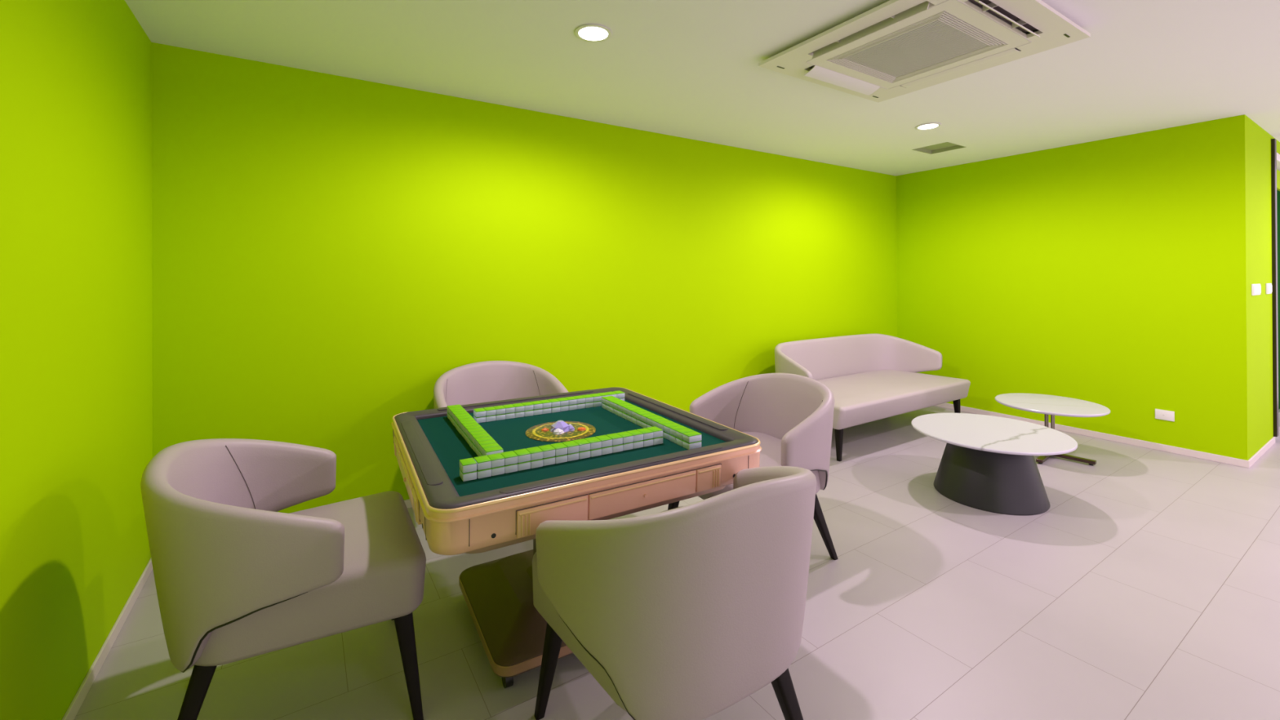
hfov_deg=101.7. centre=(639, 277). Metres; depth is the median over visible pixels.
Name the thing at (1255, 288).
light switch
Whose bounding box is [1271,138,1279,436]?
trim
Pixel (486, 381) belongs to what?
tub chair
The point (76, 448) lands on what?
wall
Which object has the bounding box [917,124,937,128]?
diffuser
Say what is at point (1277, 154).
trim
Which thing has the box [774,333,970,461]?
sofa
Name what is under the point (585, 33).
diffuser
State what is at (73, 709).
baseboard
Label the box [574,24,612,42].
recessed light
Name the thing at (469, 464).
tiles
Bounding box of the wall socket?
[1155,408,1174,421]
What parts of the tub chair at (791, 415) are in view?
leg, seat, backrest, leg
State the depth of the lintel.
4.24 m
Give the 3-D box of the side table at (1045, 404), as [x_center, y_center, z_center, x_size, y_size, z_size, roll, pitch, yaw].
[2.972,1.105,3.782,0.656,0.387,0.656,0,0,-39]
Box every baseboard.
[62,558,152,719]
[404,498,412,508]
[935,402,1249,467]
[1248,436,1275,466]
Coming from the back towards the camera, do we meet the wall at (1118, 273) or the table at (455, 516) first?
the wall at (1118, 273)
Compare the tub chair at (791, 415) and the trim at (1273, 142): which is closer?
the tub chair at (791, 415)
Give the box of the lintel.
[1271,135,1279,154]
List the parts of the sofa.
leg, backrest, seat, leg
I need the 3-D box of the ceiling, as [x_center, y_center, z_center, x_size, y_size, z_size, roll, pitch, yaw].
[2.984,-1.165,2.499,9.100,0.120,5.700,0,0,-33]
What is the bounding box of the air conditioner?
[758,0,1089,102]
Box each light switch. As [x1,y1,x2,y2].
[1251,284,1261,295]
[1265,283,1271,293]
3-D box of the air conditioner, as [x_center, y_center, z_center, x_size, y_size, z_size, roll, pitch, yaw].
[1.289,-1.064,2.452,1.010,0.067,1.010,0,0,-33]
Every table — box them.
[391,386,761,688]
[911,413,1077,515]
[995,393,1110,465]
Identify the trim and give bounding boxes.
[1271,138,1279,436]
[1276,152,1279,171]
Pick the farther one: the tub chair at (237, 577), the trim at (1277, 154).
the trim at (1277, 154)
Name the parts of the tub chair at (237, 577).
leg, backrest, seat, leg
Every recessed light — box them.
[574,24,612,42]
[915,123,941,129]
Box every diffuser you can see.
[578,26,608,40]
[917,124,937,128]
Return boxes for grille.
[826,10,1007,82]
[826,10,1008,83]
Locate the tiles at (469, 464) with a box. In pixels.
[447,404,662,481]
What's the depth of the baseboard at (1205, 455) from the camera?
4.06 m
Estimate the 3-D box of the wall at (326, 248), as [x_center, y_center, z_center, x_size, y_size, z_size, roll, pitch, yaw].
[0.281,0.112,4.080,6.066,2.400,0.100,0,0,-33]
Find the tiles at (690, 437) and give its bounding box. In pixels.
[473,391,701,449]
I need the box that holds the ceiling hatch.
[911,142,965,154]
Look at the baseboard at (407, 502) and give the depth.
2.97 m
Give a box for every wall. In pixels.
[0,0,152,719]
[151,42,897,513]
[896,114,1273,460]
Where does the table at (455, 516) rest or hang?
on the floor
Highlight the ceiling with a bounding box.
[124,0,1279,175]
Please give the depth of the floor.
1.94 m
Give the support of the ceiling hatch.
attached to the ceiling
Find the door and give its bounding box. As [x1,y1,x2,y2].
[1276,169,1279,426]
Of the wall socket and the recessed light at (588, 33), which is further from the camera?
the wall socket
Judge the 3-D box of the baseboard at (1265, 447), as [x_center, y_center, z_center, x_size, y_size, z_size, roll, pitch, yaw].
[4.540,1.266,3.802,0.984,0.050,0.009,0,0,-33]
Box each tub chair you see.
[140,438,426,719]
[433,360,568,408]
[532,466,816,719]
[667,373,838,559]
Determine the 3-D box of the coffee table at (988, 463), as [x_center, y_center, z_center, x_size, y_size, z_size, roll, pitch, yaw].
[2.095,1.110,3.132,0.822,0.382,0.822,0,0,-33]
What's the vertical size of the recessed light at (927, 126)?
0.013 m
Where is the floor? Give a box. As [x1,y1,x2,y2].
[74,405,1279,719]
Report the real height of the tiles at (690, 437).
0.048 m
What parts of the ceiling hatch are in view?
hatch panel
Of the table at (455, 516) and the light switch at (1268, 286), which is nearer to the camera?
the table at (455, 516)

